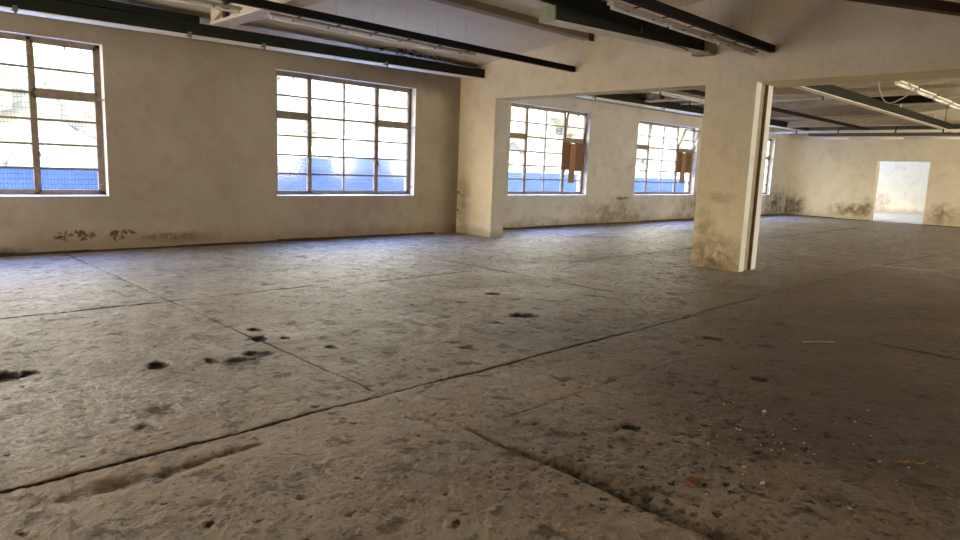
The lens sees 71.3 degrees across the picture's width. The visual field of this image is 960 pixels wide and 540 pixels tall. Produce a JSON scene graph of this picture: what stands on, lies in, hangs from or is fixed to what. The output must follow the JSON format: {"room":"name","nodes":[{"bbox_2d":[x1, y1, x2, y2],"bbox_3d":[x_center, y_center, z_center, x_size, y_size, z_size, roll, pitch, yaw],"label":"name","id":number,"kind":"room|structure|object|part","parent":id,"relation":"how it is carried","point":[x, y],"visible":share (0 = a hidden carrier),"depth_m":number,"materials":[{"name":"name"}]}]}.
{"room":"warehouse","nodes":[
{"label":"warehouse","id":0,"kind":"room"},
{"bbox_2d":[0,11,792,252],"bbox_3d":[-0.336,-2.896,16.648,39.730,4.050,0.360,-6,12,-44],"label":"wall","id":1,"kind":"structure","parent":0,"point":[189,125],"depth_m":12.43,"materials":[{"name":"paint"}]},
{"bbox_2d":[0,32,107,195],"bbox_3d":[-7.329,-2.274,9.691,3.407,2.397,0.238,-6,12,-44],"label":"window","id":2,"kind":"structure","parent":1,"relation":"in","point":[33,92],"depth_m":10.41,"materials":[{"name":"metal"}]},
{"bbox_3d":[-7.361,-1.098,9.857,3.399,0.018,0.168,-6,12,-44],"label":"sill","id":3,"kind":"part","parent":2,"relation":"part of","materials":[{"name":"white paint"}]},
{"bbox_3d":[-6.499,-3.145,10.464,0.879,0.737,0.058,-6,12,-44],"label":"sash","id":4,"kind":"part","parent":2,"relation":"part of","materials":[{"name":"glass"}]},
{"bbox_3d":[-6.544,-1.984,10.642,0.879,1.475,0.058,-6,12,-44],"label":"sash","id":5,"kind":"part","parent":2,"relation":"part of","materials":[{"name":"glass"}]},
{"bbox_2d":[276,70,414,195],"bbox_3d":[-2.767,-2.779,14.133,3.408,2.397,0.238,-6,12,-44],"label":"window","id":6,"kind":"structure","parent":1,"relation":"in","point":[307,116],"depth_m":14.14,"materials":[{"name":"metal"}]},
{"bbox_3d":[-3.704,-3.455,13.184,0.737,0.737,0.058,-6,12,-44],"label":"sash","id":7,"kind":"part","parent":6,"relation":"part of","materials":[{"name":"glass"}]},
{"bbox_3d":[-3.749,-2.293,13.363,0.737,1.475,0.058,-6,12,-44],"label":"sash","id":8,"kind":"part","parent":6,"relation":"part of","materials":[{"name":"glass"}]},
{"bbox_3d":[-2.798,-1.604,14.298,3.400,0.018,0.168,-6,12,-44],"label":"sill","id":9,"kind":"part","parent":6,"relation":"part of","materials":[{"name":"white paint"}]},
{"bbox_3d":[-1.981,-2.489,15.084,0.879,1.475,0.058,-6,12,-44],"label":"sash","id":10,"kind":"part","parent":6,"relation":"part of","materials":[{"name":"glass"}]},
{"bbox_3d":[-1.936,-3.651,14.905,0.879,0.737,0.058,-6,12,-44],"label":"sash","id":11,"kind":"part","parent":6,"relation":"part of","materials":[{"name":"glass"}]},
{"bbox_2d":[0,213,783,256],"bbox_3d":[2.106,-1.236,19.130,33.012,0.105,0.011,-6,12,-44],"label":"baseboard","id":12,"kind":"structure","parent":1,"relation":"attached to","point":[11,254],"depth_m":13.08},
{"bbox_2d":[508,103,586,194],"bbox_3d":[1.922,-3.299,18.697,3.410,2.397,0.238,-6,12,-44],"label":"window","id":13,"kind":"structure","parent":1,"relation":"in","point":[565,126],"depth_m":18.73,"materials":[{"name":"metal"}]},
{"bbox_3d":[0.939,-2.812,17.927,0.738,1.475,0.058,-6,12,-44],"label":"sash","id":14,"kind":"part","parent":13,"relation":"part of","materials":[{"name":"glass"}]},
{"bbox_3d":[0.984,-3.974,17.748,0.738,0.737,0.058,-6,12,-44],"label":"sash","id":15,"kind":"part","parent":13,"relation":"part of","materials":[{"name":"glass"}]},
{"bbox_3d":[1.891,-2.123,18.863,3.402,0.018,0.168,-6,12,-44],"label":"sill","id":16,"kind":"part","parent":13,"relation":"part of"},
{"bbox_2d":[561,142,569,169],"bbox_3d":[2.472,-3.280,19.299,0.350,0.780,0.020,-6,12,-44],"label":"wooden board","id":17,"kind":"object","parent":13,"relation":"attached to","point":[565,146],"visible":1,"depth_m":19.27,"materials":[{"name":"brown wood"}]},
{"bbox_2d":[568,143,575,182],"bbox_3d":[2.680,-3.107,19.505,0.292,1.135,0.020,-6,12,-44],"label":"wooden board","id":18,"kind":"object","parent":13,"relation":"attached to","point":[572,155],"visible":1,"depth_m":19.49,"materials":[{"name":"brown wood"}]},
{"bbox_3d":[2.708,-3.008,19.649,0.879,1.475,0.058,-6,12,-44],"label":"sash","id":19,"kind":"part","parent":13,"relation":"part of","materials":[{"name":"metal"}]},
{"bbox_3d":[2.778,-4.162,19.445,0.879,0.739,0.131,-6,12,-44],"label":"sash","id":20,"kind":"part","parent":13,"relation":"part of","materials":[{"name":"glass"}]},
{"bbox_2d":[575,143,582,170],"bbox_3d":[2.904,-3.323,19.720,0.380,0.810,0.020,-6,12,-44],"label":"wooden board","id":21,"kind":"object","parent":13,"relation":"attached to","point":[579,146],"visible":1,"depth_m":19.72,"materials":[{"name":"brown wood"}]},
{"bbox_2d":[634,121,700,194],"bbox_3d":[6.425,-3.786,23.004,3.930,2.397,0.349,-6,12,-44],"label":"window","id":22,"kind":"structure","parent":1,"relation":"in","point":[650,124],"depth_m":23.17,"materials":[{"name":"metal"}]},
{"bbox_3d":[5.262,-3.291,22.135,0.863,1.475,0.058,-6,12,-44],"label":"sash","id":23,"kind":"part","parent":22,"relation":"part of","materials":[{"name":"glass"}]},
{"bbox_3d":[5.343,-4.441,21.922,0.863,0.738,0.160,-6,12,-44],"label":"sash","id":24,"kind":"part","parent":22,"relation":"part of","materials":[{"name":"glass"}]},
{"bbox_3d":[6.355,-2.618,23.209,3.922,0.018,0.168,-6,12,-44],"label":"sill","id":25,"kind":"part","parent":22,"relation":"part of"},
{"bbox_2d":[675,152,682,172],"bbox_3d":[7.069,-3.819,23.769,0.360,0.720,0.020,-6,12,-44],"label":"wooden board","id":26,"kind":"object","parent":22,"relation":"attached to","point":[679,154],"visible":1,"depth_m":23.73,"materials":[{"name":"brown wood"}]},
{"bbox_2d":[679,153,686,182],"bbox_3d":[7.264,-3.654,23.961,0.321,1.056,0.020,-6,12,-44],"label":"wooden board","id":27,"kind":"object","parent":22,"relation":"attached to","point":[683,159],"visible":1,"depth_m":23.94,"materials":[{"name":"brown wood"}]},
{"bbox_3d":[7.305,-3.518,24.124,1.027,1.475,0.058,-6,12,-44],"label":"sash","id":28,"kind":"part","parent":22,"relation":"part of","materials":[{"name":"metal"}]},
{"bbox_2d":[685,153,691,172],"bbox_3d":[7.516,-3.878,24.202,0.430,0.700,0.020,-6,12,-44],"label":"wooden board","id":29,"kind":"object","parent":22,"relation":"attached to","point":[689,155],"visible":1,"depth_m":24.21,"materials":[{"name":"brown wood"}]},
{"bbox_3d":[7.439,-4.635,23.859,1.027,0.710,0.314,-6,12,-44],"label":"sash","id":30,"kind":"part","parent":22,"relation":"part of","materials":[{"name":"glass"}]},
{"bbox_2d":[763,138,771,194],"bbox_3d":[11.390,-4.348,27.914,3.480,2.397,0.238,-6,12,-44],"label":"window","id":31,"kind":"structure","parent":1,"relation":"in","point":[768,159],"depth_m":29.09,"materials":[{"name":"metal"}]},
{"bbox_3d":[12.194,-4.059,28.883,0.899,1.475,0.058,-6,12,-44],"label":"sash","id":32,"kind":"part","parent":31,"relation":"part of","materials":[{"name":"glass"}]},
{"bbox_3d":[12.239,-5.221,28.705,0.899,0.737,0.058,-6,12,-44],"label":"sash","id":33,"kind":"part","parent":31,"relation":"part of","materials":[{"name":"glass"}]},
{"bbox_2d":[0,211,959,539],"bbox_3d":[10.235,-0.159,14.635,51.400,0.159,22.700,-6,12,-44],"label":"floor","id":34,"kind":"structure","parent":0,"point":[378,387],"depth_m":4.93,"materials":[{"name":"concrete"}]},
{"bbox_2d":[682,476,700,485],"bbox_3d":[1.130,1.125,3.579,0.092,0.021,0.077,-6,12,-44],"label":"dry leaf","id":35,"kind":"object","parent":34,"relation":"on","point":[691,480],"visible":1,"depth_m":3.57,"materials":[{"name":"brown plant"}]},
{"bbox_2d":[803,341,834,342],"bbox_3d":[3.374,0.714,6.659,0.342,0.018,0.019,1,9,-7],"label":"straw","id":36,"kind":"object","parent":34,"relation":"on","point":[803,341],"visible":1,"depth_m":6.65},
{"bbox_2d":[898,460,909,464],"bbox_3d":[2.452,1.112,3.879,0.067,0.028,0.028,3,9,3],"label":"dry leaf","id":37,"kind":"object","parent":34,"relation":"on","point":[906,462],"visible":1,"depth_m":3.87,"materials":[{"name":"brown plant"}]},
{"bbox_2d":[913,460,927,465],"bbox_3d":[2.540,1.109,3.860,0.076,0.035,0.018,4,9,14],"label":"dry leaf","id":38,"kind":"object","parent":34,"relation":"on","point":[916,462],"visible":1,"depth_m":3.85,"materials":[{"name":"brown plant"}]},
{"bbox_2d":[111,0,959,122],"bbox_3d":[7.047,-4.089,9.215,40.130,1.420,20.800,-6,12,-44],"label":"ceiling","id":39,"kind":"structure","parent":0,"point":[427,17],"depth_m":12.51,"materials":[{"name":"white paint"}]},
{"bbox_2d":[168,0,241,13],"bbox_3d":[-3.609,-3.744,8.509,1.370,0.660,0.458,-6,12,-44],"label":"fluorescent light","id":40,"kind":"object","parent":39,"relation":"hanging from","point":[238,9],"visible":0.98,"depth_m":8.88,"materials":[{"name":"metal"}]},
{"bbox_2d":[210,0,326,27],"bbox_3d":[-2.482,-3.912,9.108,0.320,0.550,5.120,-6,12,-44],"label":"rafter","id":41,"kind":"object","parent":39,"relation":"attached to","point":[219,18],"visible":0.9,"depth_m":10.19,"materials":[{"name":"cream timber"},{"name":"cream paint"}]},
{"bbox_3d":[-4.175,-4.139,10.655,0.050,0.300,0.420,-6,12,-44],"label":"heel plate","id":42,"kind":"part","parent":41,"relation":"part of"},
{"bbox_2d":[268,12,349,33],"bbox_3d":[-2.355,-3.890,9.728,1.340,0.646,0.458,-6,12,-44],"label":"fluorescent light","id":43,"kind":"object","parent":39,"relation":"hanging from","point":[272,15],"visible":0.98,"depth_m":9.85,"materials":[{"name":"metal"}]},
{"bbox_2d":[350,16,417,46],"bbox_3d":[-1.389,-3.999,10.668,1.340,0.642,0.458,-6,12,-44],"label":"fluorescent light","id":44,"kind":"object","parent":39,"relation":"hanging from","point":[414,43],"visible":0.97,"depth_m":10.82,"materials":[{"name":"metal"}]},
{"bbox_2d":[417,20,475,57],"bbox_3d":[-0.424,-4.108,11.607,1.340,0.638,0.458,-6,12,-44],"label":"fluorescent light","id":45,"kind":"object","parent":39,"relation":"hanging from","point":[421,44],"visible":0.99,"depth_m":11.73,"materials":[{"name":"metal"}]},
{"bbox_2d":[430,0,593,40],"bbox_3d":[-3.959,-3.946,7.305,17.129,0.200,0.260,-6,12,-44],"label":"timber purlin","id":46,"kind":"object","parent":39,"relation":"attached to","point":[471,5],"visible":0.8,"depth_m":11.65,"materials":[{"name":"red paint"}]},
{"bbox_2d":[607,0,671,26],"bbox_3d":[2.116,-3.755,8.364,1.350,1.172,0.255,-6,12,-44],"label":"fluorescent light","id":47,"kind":"object","parent":39,"relation":"hanging from","point":[616,6],"visible":0.98,"depth_m":8.43,"materials":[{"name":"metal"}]},
{"bbox_2d":[660,91,704,102],"bbox_3d":[5.819,-4.784,17.567,2.900,0.627,0.688,-6,12,-44],"label":"fluorescent light","id":48,"kind":"object","parent":39,"relation":"hanging from","point":[661,92],"visible":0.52,"depth_m":17.47,"materials":[{"name":"metal"}]},
{"bbox_2d":[668,0,718,42],"bbox_3d":[3.089,-3.863,9.311,1.350,1.172,0.255,-6,12,-44],"label":"fluorescent light","id":49,"kind":"object","parent":39,"relation":"hanging from","point":[684,29],"visible":0.92,"depth_m":9.38,"materials":[{"name":"metal"}]},
{"bbox_2d":[645,87,816,101],"bbox_3d":[6.787,-4.879,18.200,0.320,0.400,5.100,-6,12,-44],"label":"rafter","id":50,"kind":"object","parent":39,"relation":"attached to","point":[782,91],"visible":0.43,"depth_m":18.79,"materials":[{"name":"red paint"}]},
{"bbox_3d":[5.105,-5.178,19.729,0.050,0.300,0.420,-6,12,-44],"label":"heel plate","id":51,"kind":"part","parent":50,"relation":"part of","materials":[{"name":"grey metal"}]},
{"bbox_2d":[716,1,758,55],"bbox_3d":[4.062,-3.970,10.258,1.350,1.172,0.255,-6,12,-44],"label":"fluorescent light","id":52,"kind":"object","parent":39,"relation":"hanging from","point":[721,42],"visible":0.94,"depth_m":10.33,"materials":[{"name":"metal"}]},
{"bbox_2d":[679,96,831,105],"bbox_3d":[8.010,-5.315,19.929,0.080,0.671,6.038,-6,12,-44],"label":"conduit pipe","id":53,"kind":"object","parent":39,"relation":"attached to","point":[823,97],"visible":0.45,"depth_m":19.07,"materials":[{"name":"metal"}]},
{"bbox_2d":[770,104,901,118],"bbox_3d":[11.294,-5.363,22.590,0.300,0.400,5.100,-6,12,-44],"label":"rafter","id":54,"kind":"object","parent":39,"relation":"attached to","point":[844,110],"visible":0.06,"depth_m":22.09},
{"bbox_2d":[787,114,935,127],"bbox_3d":[14.437,-5.712,25.650,0.300,0.400,5.100,-6,12,-44],"label":"rafter","id":55,"kind":"object","parent":39,"relation":"attached to","point":[880,120],"visible":0.62,"depth_m":25.37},
{"bbox_2d":[675,89,875,129],"bbox_3d":[9.467,-4.879,20.653,18.960,0.110,0.100,-6,12,-44],"label":"ceiling bar","id":56,"kind":"object","parent":55,"relation":"attached to","point":[693,91],"visible":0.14,"depth_m":21.51,"materials":[{"name":"black paint"}]},
{"bbox_2d":[769,105,959,133],"bbox_3d":[17.201,-5.576,23.257,0.120,1.544,14.138,-6,12,-44],"label":"conduit pipe","id":57,"kind":"object","parent":39,"relation":"attached to","point":[895,130],"visible":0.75,"depth_m":25.55,"materials":[{"name":"metal"}]},
{"bbox_2d":[808,124,959,135],"bbox_3d":[19.801,-5.043,23.926,0.360,0.420,15.300,-6,12,-44],"label":"wall plate","id":58,"kind":"object","parent":39,"relation":"attached to","point":[871,127],"visible":0.47,"depth_m":27.10,"materials":[{"name":"grey metal"}]},
{"bbox_2d":[802,137,851,138],"bbox_3d":[14.895,-5.987,28.715,0.160,0.766,1.960,-6,12,-44],"label":"fluorescent light","id":59,"kind":"object","parent":58,"relation":"hanging from","point":[802,137],"visible":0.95,"depth_m":28.70,"materials":[{"name":"metal"}]},
{"bbox_2d":[793,85,958,132],"bbox_3d":[11.283,-4.582,18.794,18.980,0.245,0.210,-6,12,-44],"label":"steel beam","id":60,"kind":"structure","parent":58,"relation":"attached to","point":[830,91],"depth_m":18.04,"materials":[{"name":"metal"}]},
{"bbox_2d":[852,136,905,138],"bbox_3d":[16.297,-5.836,27.292,0.160,1.006,1.960,-6,12,-44],"label":"fluorescent light","id":61,"kind":"object","parent":58,"relation":"hanging from","point":[885,137],"visible":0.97,"depth_m":27.17,"materials":[{"name":"metal"}]},
{"bbox_2d":[907,113,959,138],"bbox_3d":[17.699,-5.685,25.868,0.160,1.246,1.960,-6,12,-44],"label":"fluorescent light","id":62,"kind":"object","parent":58,"relation":"hanging from","point":[925,136],"visible":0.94,"depth_m":25.96,"materials":[{"name":"metal"}]},
{"bbox_2d":[878,80,911,103],"bbox_3d":[8.302,-4.129,13.325,0.076,1.596,0.654,-6,12,-44],"label":"loose cable","id":63,"kind":"object","parent":39,"relation":"hanging from","point":[907,80],"visible":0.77,"depth_m":13.40,"materials":[{"name":"white plastic"}]},
{"bbox_2d":[847,83,959,92],"bbox_3d":[12.077,-4.852,17.703,0.200,0.100,13.300,-6,12,-44],"label":"batten","id":64,"kind":"object","parent":39,"relation":"attached to","point":[950,85],"visible":0.44,"depth_m":18.26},
{"bbox_2d":[890,81,918,90],"bbox_3d":[8.884,-4.403,13.886,1.500,1.252,0.170,-6,12,-44],"label":"fluorescent light","id":65,"kind":"object","parent":39,"relation":"hanging from","point":[902,84],"visible":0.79,"depth_m":13.86,"materials":[{"name":"metal"}]},
{"bbox_2d":[871,94,938,103],"bbox_3d":[12.684,-5.135,20.196,0.220,0.210,1.930,-6,12,-44],"label":"ceiling panel","id":66,"kind":"object","parent":39,"relation":"attached to","point":[911,98],"visible":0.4,"depth_m":19.96,"materials":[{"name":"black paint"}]},
{"bbox_2d":[914,80,936,98],"bbox_3d":[10.041,-4.531,15.013,1.500,1.252,0.170,-6,12,-44],"label":"fluorescent light","id":67,"kind":"object","parent":39,"relation":"hanging from","point":[919,91],"visible":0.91,"depth_m":14.96,"materials":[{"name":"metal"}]},
{"bbox_2d":[932,81,951,104],"bbox_3d":[11.198,-4.659,16.139,1.500,1.252,0.170,-6,12,-44],"label":"fluorescent light","id":68,"kind":"object","parent":39,"relation":"hanging from","point":[939,99],"visible":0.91,"depth_m":16.09,"materials":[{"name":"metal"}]},
{"bbox_2d":[948,83,959,109],"bbox_3d":[12.355,-4.787,17.266,1.500,1.252,0.170,-6,12,-44],"label":"fluorescent light","id":69,"kind":"object","parent":39,"relation":"hanging from","point":[952,105],"visible":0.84,"depth_m":17.09,"materials":[{"name":"metal"}]},
{"bbox_2d":[456,0,959,236],"bbox_3d":[6.846,-2.112,9.352,0.860,5.261,20.140,-6,12,-44],"label":"wall","id":70,"kind":"structure","parent":0,"point":[817,42],"depth_m":11.38,"materials":[{"name":"paint"}]},
{"bbox_2d":[0,0,484,79],"bbox_3d":[-6.843,-3.638,8.879,19.108,0.466,0.420,-6,12,-44],"label":"steel beam","id":71,"kind":"structure","parent":70,"relation":"attached to","point":[55,9],"depth_m":11.09,"materials":[{"name":"metal"}]},
{"bbox_2d":[58,0,199,22],"bbox_3d":[-9.078,-3.515,6.509,12.601,0.210,0.160,-6,12,-44],"label":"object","id":72,"kind":"structure","parent":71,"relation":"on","point":[108,4],"depth_m":10.19,"materials":[{"name":"green paint"}]},
{"bbox_2d":[221,0,575,72],"bbox_3d":[-4.206,-3.389,7.622,17.127,0.115,0.100,-6,12,-44],"label":"ceiling bar","id":73,"kind":"object","parent":70,"relation":"attached to","point":[262,4],"visible":1,"depth_m":10.33,"materials":[{"name":"black paint"}]},
{"bbox_2d":[509,0,715,56],"bbox_3d":[-2.200,-3.417,5.559,17.129,1.098,0.365,-6,12,-44],"label":"girder","id":74,"kind":"object","parent":70,"relation":"attached to","point":[589,16],"visible":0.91,"depth_m":9.45,"materials":[{"name":"metal"}]},
{"bbox_3d":[0.873,-3.316,8.667,0.025,0.190,0.270,-6,12,-44],"label":"plate","id":75,"kind":"part","parent":74,"relation":"part of","materials":[{"name":"paint"}]},
{"bbox_3d":[2.271,-3.467,10.028,3.920,0.184,0.260,-6,12,-44],"label":"soffit plate","id":76,"kind":"part","parent":74,"relation":"part of","materials":[{"name":"paint"}]},
{"bbox_2d":[621,0,775,52],"bbox_3d":[-1.410,-2.873,4.808,17.127,0.120,0.100,-6,12,-44],"label":"ceiling bar","id":77,"kind":"object","parent":70,"relation":"attached to","point":[656,6],"visible":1,"depth_m":9.05,"materials":[{"name":"black paint"}]},
{"bbox_2d":[847,0,959,15],"bbox_3d":[4.212,-3.216,7.766,5.539,0.120,0.120,-1,9,-17],"label":"ceiling beam","id":78,"kind":"structure","parent":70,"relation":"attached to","point":[934,6],"depth_m":8.09,"materials":[{"name":"black metal"}]},
{"bbox_2d":[690,82,773,271],"bbox_3d":[4.408,-1.565,11.774,0.660,3.259,0.896,-6,12,-44],"label":"pillar","id":79,"kind":"structure","parent":0,"point":[736,116],"depth_m":11.51,"materials":[{"name":"paint"}]},
{"bbox_2d":[784,108,959,226],"bbox_3d":[21.174,-3.700,23.301,0.380,5.261,20.140,-6,12,-44],"label":"wall","id":80,"kind":"structure","parent":0,"point":[836,178],"depth_m":28.29,"materials":[{"name":"paint"}]},
{"bbox_2d":[574,94,808,130],"bbox_3d":[7.374,-5.371,22.746,19.838,0.361,0.500,-6,12,-44],"label":"steel beam","id":81,"kind":"structure","parent":80,"relation":"attached to","point":[625,99],"depth_m":20.81,"materials":[{"name":"metal"}]},
{"bbox_2d":[784,214,959,227],"bbox_3d":[17.450,-1.849,27.054,0.011,0.084,10.120,-6,12,-44],"label":"baseboard","id":82,"kind":"structure","parent":80,"relation":"attached to","point":[784,214],"depth_m":28.91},
{"bbox_2d":[874,161,930,213],"bbox_3d":[20.694,-4.471,32.041,11.170,4.100,11.700,-6,12,-44],"label":"wall","id":83,"kind":"structure","parent":0,"point":[902,186],"depth_m":36.95,"materials":[{"name":"paint"}]},
{"label":"outside","id":84,"kind":"structure","parent":0,"visible":0},
{"bbox_3d":[-21.672,-5.708,43.183,150.000,0.140,67.500,-6,12,-44],"label":"ground","id":85,"kind":"structure","parent":84,"visible":0},
{"bbox_2d":[0,156,684,191],"bbox_3d":[-10.822,-1.260,10.972,59.999,1.940,0.200,-6,12,-44],"label":"wall","id":86,"kind":"structure","parent":85,"relation":"on","point":[10,178],"depth_m":17.56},
{"bbox_2d":[0,119,685,178],"bbox_3d":[-6.177,-3.067,23.373,59.411,3.785,4.460,-6,12,-44],"label":"hedge","id":87,"kind":"object","parent":85,"relation":"on","point":[49,132],"visible":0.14,"depth_m":17.45,"materials":[{"name":"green plant"}]},
{"bbox_2d":[0,38,688,164],"bbox_3d":[-9.051,-6.425,26.279,69.143,7.570,6.332,-6,12,-44],"label":"trees","id":88,"kind":"object","parent":85,"relation":"on","point":[16,104],"visible":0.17,"depth_m":26.96,"materials":[{"name":"green plant"}]},
{"bbox_2d":[77,83,674,155],"bbox_3d":[-12.391,-7.034,33.499,110.000,6.400,6.000,-6,12,-44],"label":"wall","id":89,"kind":"structure","parent":85,"relation":"on","point":[335,84],"depth_m":33.91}
]}

